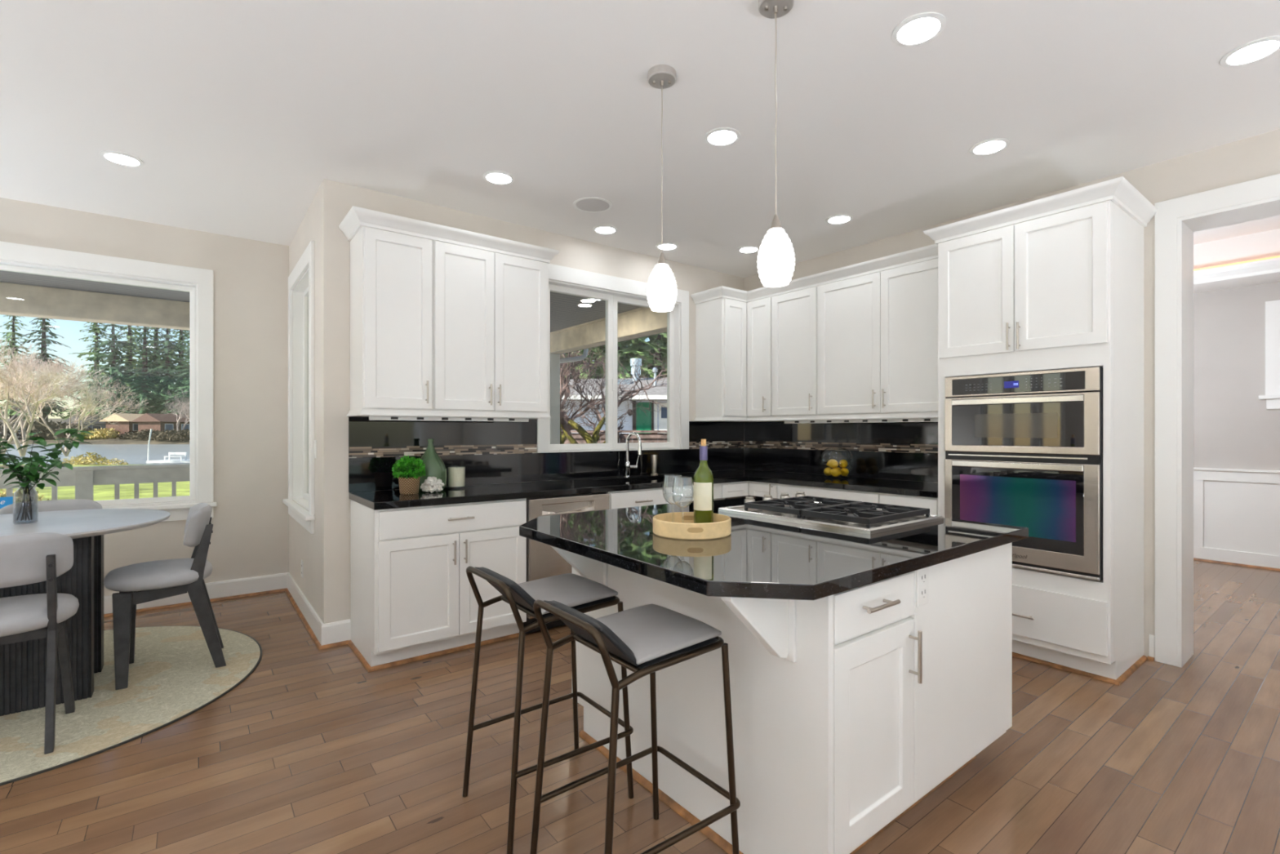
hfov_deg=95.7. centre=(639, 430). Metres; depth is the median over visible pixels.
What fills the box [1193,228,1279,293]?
ceiling
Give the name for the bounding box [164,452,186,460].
bench
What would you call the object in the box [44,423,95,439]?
shrub
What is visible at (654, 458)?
soap dispenser
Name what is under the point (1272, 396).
window
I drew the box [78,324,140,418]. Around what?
fir tree
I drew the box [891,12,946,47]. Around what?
recessed light
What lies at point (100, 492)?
lawn
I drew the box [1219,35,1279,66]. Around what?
recessed light
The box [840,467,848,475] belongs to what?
lemon
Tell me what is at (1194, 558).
trim
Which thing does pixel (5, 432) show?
bare tree
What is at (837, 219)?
recessed light
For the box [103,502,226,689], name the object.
dining chair
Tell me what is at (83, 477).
porch railing
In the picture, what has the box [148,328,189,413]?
fir tree
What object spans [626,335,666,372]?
evergreen tree
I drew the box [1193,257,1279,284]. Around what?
trim
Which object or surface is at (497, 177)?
recessed light
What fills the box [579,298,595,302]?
recessed light
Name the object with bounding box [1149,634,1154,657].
baseboard
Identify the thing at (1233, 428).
wall
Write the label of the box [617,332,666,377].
evergreen tree
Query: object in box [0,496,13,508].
sign
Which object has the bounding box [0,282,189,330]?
beam
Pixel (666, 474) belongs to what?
wine glass
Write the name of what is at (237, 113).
ceiling
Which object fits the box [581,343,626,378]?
evergreen tree
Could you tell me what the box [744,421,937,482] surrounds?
backsplash
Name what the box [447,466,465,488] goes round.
candle jar
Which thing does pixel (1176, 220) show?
door frame
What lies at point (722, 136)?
recessed light
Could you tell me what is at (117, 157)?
recessed light
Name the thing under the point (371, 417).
power strip
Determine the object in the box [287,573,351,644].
baseboard
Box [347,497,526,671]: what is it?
base cabinet
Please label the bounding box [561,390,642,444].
bare tree
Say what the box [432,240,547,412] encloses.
upper cabinet
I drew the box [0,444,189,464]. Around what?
lake
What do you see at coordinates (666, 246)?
recessed light
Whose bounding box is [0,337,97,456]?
bare tree
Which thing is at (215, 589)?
baseboard
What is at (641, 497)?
base cabinet
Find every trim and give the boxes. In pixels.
[103,587,348,649]
[1146,655,1154,661]
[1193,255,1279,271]
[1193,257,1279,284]
[1193,557,1279,570]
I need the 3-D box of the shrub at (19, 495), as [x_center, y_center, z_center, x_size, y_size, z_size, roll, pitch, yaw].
[-15.238,1.636,13.993,1.305,0.648,1.565,0,0,-8]
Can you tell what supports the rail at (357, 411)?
attached to the upper cabinet at (490, 309)
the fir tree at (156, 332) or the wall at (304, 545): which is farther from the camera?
the fir tree at (156, 332)
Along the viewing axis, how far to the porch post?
8.32 m
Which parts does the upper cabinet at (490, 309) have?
door, handle, handle, door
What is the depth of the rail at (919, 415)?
4.55 m
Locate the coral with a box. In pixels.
[420,476,444,493]
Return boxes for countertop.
[348,469,937,510]
[519,495,1028,599]
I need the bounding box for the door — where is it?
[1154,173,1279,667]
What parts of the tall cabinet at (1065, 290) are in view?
door, handle, handle, handle, frame, crown moulding, drawer, door, shoe moulding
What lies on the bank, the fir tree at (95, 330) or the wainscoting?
the fir tree at (95, 330)
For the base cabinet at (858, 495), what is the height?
0.874 m
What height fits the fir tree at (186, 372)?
28.060 m
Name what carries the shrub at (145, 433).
on the bank
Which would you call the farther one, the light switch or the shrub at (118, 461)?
the shrub at (118, 461)
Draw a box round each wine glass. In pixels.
[662,474,683,504]
[671,476,693,509]
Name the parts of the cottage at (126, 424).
pane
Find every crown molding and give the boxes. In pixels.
[338,205,559,263]
[690,244,937,304]
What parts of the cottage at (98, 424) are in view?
pane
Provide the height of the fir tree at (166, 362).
28.060 m
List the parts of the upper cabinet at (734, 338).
door, door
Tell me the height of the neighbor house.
4.629 m
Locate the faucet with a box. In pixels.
[624,431,641,476]
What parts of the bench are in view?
backrest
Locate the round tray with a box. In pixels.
[653,511,731,539]
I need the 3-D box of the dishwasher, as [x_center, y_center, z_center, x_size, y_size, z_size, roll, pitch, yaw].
[-0.632,0.849,4.007,0.604,0.858,0.610,0,0,-38]
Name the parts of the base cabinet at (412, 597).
panel, door, shoe moulding, drawer, handle, handle, handle, door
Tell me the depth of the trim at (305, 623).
4.18 m
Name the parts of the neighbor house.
door frame, door, door panel, door, door glass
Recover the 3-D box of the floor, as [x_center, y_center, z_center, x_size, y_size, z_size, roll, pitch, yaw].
[1.371,1.348,2.235,11.700,0.120,9.469,0,0,-38]
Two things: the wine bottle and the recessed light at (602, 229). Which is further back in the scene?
the recessed light at (602, 229)
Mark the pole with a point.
(150, 433)
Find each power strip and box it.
[368,415,528,422]
[784,417,937,423]
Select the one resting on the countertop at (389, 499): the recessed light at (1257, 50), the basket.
the basket
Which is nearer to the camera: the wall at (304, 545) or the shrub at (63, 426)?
the wall at (304, 545)
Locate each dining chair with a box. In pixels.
[0,498,102,514]
[0,532,79,754]
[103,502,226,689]
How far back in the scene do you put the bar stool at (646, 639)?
1.61 m
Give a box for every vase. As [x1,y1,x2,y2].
[13,480,38,524]
[418,444,446,490]
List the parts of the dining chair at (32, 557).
rail, backrest, seat, leg, rail, leg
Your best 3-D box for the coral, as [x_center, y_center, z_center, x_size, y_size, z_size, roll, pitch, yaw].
[-1.258,0.325,3.520,0.140,0.097,0.113,0,0,-38]
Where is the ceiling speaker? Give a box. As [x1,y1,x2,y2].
[573,196,612,213]
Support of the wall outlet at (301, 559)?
attached to the wall at (304, 545)
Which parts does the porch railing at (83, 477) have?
post, rail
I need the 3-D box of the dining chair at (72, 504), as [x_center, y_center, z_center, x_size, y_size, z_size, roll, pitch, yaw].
[-3.387,0.845,3.315,0.464,0.867,0.506,0,0,-38]
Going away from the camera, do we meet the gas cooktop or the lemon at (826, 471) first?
the gas cooktop
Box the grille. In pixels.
[575,199,608,211]
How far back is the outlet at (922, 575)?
1.80 m
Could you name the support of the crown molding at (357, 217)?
on the upper cabinet at (490, 309)
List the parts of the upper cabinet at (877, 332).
door, handle, handle, door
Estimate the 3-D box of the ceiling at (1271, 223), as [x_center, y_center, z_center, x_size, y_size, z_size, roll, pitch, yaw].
[4.970,-1.817,3.923,3.557,0.110,6.550,0,0,-38]
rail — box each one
[346,408,551,418]
[693,412,937,421]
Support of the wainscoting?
attached to the wall at (1233, 428)
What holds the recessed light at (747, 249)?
in the ceiling at (237, 113)
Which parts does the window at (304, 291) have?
sash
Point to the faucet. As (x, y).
(627, 464)
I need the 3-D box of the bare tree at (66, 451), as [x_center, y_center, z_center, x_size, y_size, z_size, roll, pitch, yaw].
[-32.557,-1.305,33.406,4.647,5.525,6.942,0,0,6]
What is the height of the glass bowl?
0.239 m
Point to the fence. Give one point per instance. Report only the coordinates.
(656, 436)
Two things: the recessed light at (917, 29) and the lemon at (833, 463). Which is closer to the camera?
the recessed light at (917, 29)
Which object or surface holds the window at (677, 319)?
in the wall at (336, 199)
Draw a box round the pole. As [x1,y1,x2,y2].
[147,428,151,460]
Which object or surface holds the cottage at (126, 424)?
on the bank
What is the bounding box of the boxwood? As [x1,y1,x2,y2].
[391,455,426,494]
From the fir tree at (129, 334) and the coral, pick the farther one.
the fir tree at (129, 334)
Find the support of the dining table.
on the round rug
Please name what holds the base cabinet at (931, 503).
on the floor
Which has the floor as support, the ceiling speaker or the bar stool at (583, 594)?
the bar stool at (583, 594)
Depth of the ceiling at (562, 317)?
5.94 m
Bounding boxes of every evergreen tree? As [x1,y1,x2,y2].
[560,346,623,378]
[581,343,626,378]
[586,337,666,378]
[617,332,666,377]
[621,337,653,364]
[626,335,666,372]
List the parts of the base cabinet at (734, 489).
door, door, handle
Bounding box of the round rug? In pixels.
[0,625,262,786]
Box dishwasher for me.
[523,492,608,634]
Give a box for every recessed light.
[99,151,144,166]
[482,170,515,184]
[577,303,592,306]
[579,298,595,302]
[592,225,617,234]
[655,242,678,250]
[704,127,740,146]
[737,245,759,253]
[825,213,853,224]
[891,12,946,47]
[968,137,1009,155]
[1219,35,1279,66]
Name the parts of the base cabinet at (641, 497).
handle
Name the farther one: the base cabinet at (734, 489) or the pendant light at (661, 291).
the base cabinet at (734, 489)
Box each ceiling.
[0,0,1279,277]
[0,270,641,332]
[1193,215,1279,244]
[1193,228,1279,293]
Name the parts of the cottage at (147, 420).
pane, pane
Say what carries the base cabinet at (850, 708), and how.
on the floor
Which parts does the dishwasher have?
kick plate, pocket handle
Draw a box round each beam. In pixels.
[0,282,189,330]
[550,306,666,354]
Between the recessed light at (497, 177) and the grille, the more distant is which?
the grille
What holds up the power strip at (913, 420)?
attached to the upper cabinet at (877, 332)
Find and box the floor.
[0,560,1279,853]
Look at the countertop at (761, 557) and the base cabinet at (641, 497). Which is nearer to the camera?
the countertop at (761, 557)
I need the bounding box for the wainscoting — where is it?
[1193,467,1279,568]
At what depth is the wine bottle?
2.17 m
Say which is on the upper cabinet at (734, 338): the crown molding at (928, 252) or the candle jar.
the crown molding at (928, 252)
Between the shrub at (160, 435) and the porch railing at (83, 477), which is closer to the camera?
the porch railing at (83, 477)
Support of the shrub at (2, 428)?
on the bank
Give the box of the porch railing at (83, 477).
[0,463,189,501]
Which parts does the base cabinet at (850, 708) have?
corbel plate, shoe moulding, panel, corbel plate, corner post, drawer, door, handle, shoe moulding, handle, panel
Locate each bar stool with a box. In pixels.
[462,565,633,853]
[529,599,740,853]
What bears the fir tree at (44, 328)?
on the bank
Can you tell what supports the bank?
on the lake
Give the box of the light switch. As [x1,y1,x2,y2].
[313,440,316,457]
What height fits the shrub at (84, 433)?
1.846 m
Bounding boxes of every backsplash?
[348,416,744,492]
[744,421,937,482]
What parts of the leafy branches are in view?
stem, stem, stem, stem, stem, stem, stem, stem, stem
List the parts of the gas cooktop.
knob, knob, knob, knob, plate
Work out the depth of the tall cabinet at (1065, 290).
3.11 m
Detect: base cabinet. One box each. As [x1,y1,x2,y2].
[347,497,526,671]
[550,542,1012,853]
[606,483,719,509]
[720,480,778,498]
[777,483,880,503]
[880,493,937,515]
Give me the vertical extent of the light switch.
0.115 m
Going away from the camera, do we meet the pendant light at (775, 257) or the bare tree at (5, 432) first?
the pendant light at (775, 257)
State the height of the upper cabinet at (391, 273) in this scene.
1.030 m
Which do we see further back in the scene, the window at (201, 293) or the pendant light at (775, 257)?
the window at (201, 293)
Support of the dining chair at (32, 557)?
on the round rug
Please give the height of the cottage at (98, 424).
3.900 m
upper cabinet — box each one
[350,226,432,409]
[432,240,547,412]
[695,296,773,417]
[772,285,818,416]
[817,257,937,415]
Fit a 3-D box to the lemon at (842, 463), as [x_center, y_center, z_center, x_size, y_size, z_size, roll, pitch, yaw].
[1.612,0.260,4.598,0.073,0.067,0.072,0,0,-20]
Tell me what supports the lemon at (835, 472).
in the glass bowl
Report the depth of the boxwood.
3.41 m
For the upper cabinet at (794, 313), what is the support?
attached to the wall at (1257, 157)
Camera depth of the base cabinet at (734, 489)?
4.71 m
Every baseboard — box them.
[103,572,288,613]
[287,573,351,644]
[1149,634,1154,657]
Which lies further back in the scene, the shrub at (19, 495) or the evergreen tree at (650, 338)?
the evergreen tree at (650, 338)
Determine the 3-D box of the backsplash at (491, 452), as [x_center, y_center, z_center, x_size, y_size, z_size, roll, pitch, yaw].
[-0.379,0.143,4.604,3.522,0.460,0.011,0,0,-38]
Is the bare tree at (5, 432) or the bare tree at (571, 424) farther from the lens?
the bare tree at (5, 432)
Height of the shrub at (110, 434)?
2.308 m
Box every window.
[0,241,217,521]
[282,240,315,533]
[536,263,688,453]
[1258,299,1279,408]
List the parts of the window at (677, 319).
sash, sash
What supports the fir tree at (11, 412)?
on the bank
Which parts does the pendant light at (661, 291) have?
lamp shade, cord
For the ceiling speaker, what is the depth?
3.84 m
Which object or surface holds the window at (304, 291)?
in the wall at (304, 545)
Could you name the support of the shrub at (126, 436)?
on the bank
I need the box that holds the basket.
[398,476,420,494]
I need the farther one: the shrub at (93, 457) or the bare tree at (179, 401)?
the bare tree at (179, 401)
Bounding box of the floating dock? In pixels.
[146,458,189,462]
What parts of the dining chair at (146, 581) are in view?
leg, leg, seat, rail, backrest, leg, leg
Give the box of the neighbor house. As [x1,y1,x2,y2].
[560,358,666,434]
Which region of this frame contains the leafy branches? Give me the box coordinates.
[0,428,93,520]
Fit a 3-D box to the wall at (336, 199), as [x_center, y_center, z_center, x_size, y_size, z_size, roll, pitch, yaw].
[-0.372,-0.107,4.718,3.938,2.790,0.160,0,0,-38]
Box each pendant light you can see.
[646,64,677,311]
[756,0,795,287]
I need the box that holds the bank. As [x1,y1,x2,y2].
[0,418,189,444]
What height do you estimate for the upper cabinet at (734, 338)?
1.030 m
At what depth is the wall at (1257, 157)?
3.27 m
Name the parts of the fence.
rail, rail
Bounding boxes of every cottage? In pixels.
[62,415,106,434]
[99,413,143,435]
[131,413,189,431]
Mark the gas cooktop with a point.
(865, 517)
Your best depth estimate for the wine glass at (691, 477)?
2.09 m
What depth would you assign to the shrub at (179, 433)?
98.98 m
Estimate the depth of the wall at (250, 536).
4.48 m
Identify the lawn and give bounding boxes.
[0,464,189,503]
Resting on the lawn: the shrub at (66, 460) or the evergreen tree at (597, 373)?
the shrub at (66, 460)
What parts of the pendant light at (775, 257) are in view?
lamp shade, cord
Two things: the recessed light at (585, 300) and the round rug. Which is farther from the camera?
the recessed light at (585, 300)
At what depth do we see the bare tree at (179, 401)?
100.05 m
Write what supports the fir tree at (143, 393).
on the bank
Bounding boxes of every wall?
[0,197,288,595]
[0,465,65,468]
[288,188,319,616]
[319,178,744,623]
[744,128,1279,657]
[1193,281,1279,470]
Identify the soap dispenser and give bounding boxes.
[650,454,657,475]
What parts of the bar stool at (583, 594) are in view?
leg, frame, backrest, leg, seat frame, seat, seat, leg, leg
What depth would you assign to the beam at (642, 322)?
7.19 m
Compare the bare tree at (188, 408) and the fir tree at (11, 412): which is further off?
the fir tree at (11, 412)
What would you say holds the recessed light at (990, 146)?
in the ceiling at (237, 113)
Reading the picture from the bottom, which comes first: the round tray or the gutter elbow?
the round tray
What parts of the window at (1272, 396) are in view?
casing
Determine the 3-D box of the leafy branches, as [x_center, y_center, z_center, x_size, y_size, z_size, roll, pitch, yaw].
[-3.059,0.212,2.895,0.499,0.460,0.491,0,0,-38]
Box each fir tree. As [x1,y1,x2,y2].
[0,315,53,422]
[11,317,81,422]
[53,321,119,420]
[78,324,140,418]
[86,324,153,413]
[113,325,176,413]
[123,326,177,413]
[133,328,187,413]
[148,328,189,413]
[160,329,189,414]
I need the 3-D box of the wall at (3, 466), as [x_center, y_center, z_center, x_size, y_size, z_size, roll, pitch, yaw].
[-27.064,1.743,25.850,2.800,0.410,0.300,0,0,0]
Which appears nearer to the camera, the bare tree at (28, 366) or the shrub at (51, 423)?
the bare tree at (28, 366)
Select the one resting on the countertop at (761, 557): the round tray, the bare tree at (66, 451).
the round tray
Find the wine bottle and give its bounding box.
[693,439,713,523]
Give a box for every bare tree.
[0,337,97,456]
[0,357,95,453]
[0,364,149,456]
[161,386,189,440]
[168,400,189,419]
[560,347,666,444]
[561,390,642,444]
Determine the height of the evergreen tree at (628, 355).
13.824 m
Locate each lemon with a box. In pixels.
[823,466,831,475]
[828,459,838,467]
[829,467,841,476]
[839,459,847,467]
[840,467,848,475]
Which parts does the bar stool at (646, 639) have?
leg, frame, backrest, leg, seat frame, seat, leg, seat, leg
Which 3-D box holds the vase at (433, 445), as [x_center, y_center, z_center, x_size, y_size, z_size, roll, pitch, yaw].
[-1.329,0.212,3.678,0.196,0.322,0.196,0,0,-38]
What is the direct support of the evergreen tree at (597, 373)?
on the yard
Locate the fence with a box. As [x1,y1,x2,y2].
[561,430,666,444]
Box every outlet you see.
[301,559,302,577]
[916,566,928,606]
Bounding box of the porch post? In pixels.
[550,352,559,444]
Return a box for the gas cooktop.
[718,491,943,534]
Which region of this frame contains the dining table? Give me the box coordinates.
[0,508,170,715]
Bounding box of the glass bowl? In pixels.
[817,447,854,478]
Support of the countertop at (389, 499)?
on the base cabinet at (412, 597)
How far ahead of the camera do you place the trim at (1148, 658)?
3.25 m
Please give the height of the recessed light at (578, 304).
0.006 m
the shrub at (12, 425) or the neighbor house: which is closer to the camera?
the neighbor house
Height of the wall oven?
1.087 m
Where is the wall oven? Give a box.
[944,366,1102,581]
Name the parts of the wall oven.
handle rail, handle rail, control glass, oven door, microwave door, control panel, trim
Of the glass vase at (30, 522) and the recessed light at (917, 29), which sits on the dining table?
the glass vase at (30, 522)
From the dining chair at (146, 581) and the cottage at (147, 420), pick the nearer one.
the dining chair at (146, 581)
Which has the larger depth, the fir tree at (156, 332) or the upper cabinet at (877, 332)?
the fir tree at (156, 332)
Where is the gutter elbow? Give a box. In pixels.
[560,348,588,363]
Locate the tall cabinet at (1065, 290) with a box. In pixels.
[923,176,1157,684]
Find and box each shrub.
[0,420,57,439]
[0,421,38,439]
[0,488,48,503]
[15,420,77,439]
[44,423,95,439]
[60,456,90,464]
[67,451,110,465]
[69,430,104,439]
[84,427,119,439]
[102,457,128,464]
[116,431,147,439]
[130,428,159,439]
[150,427,186,440]
[166,428,189,440]

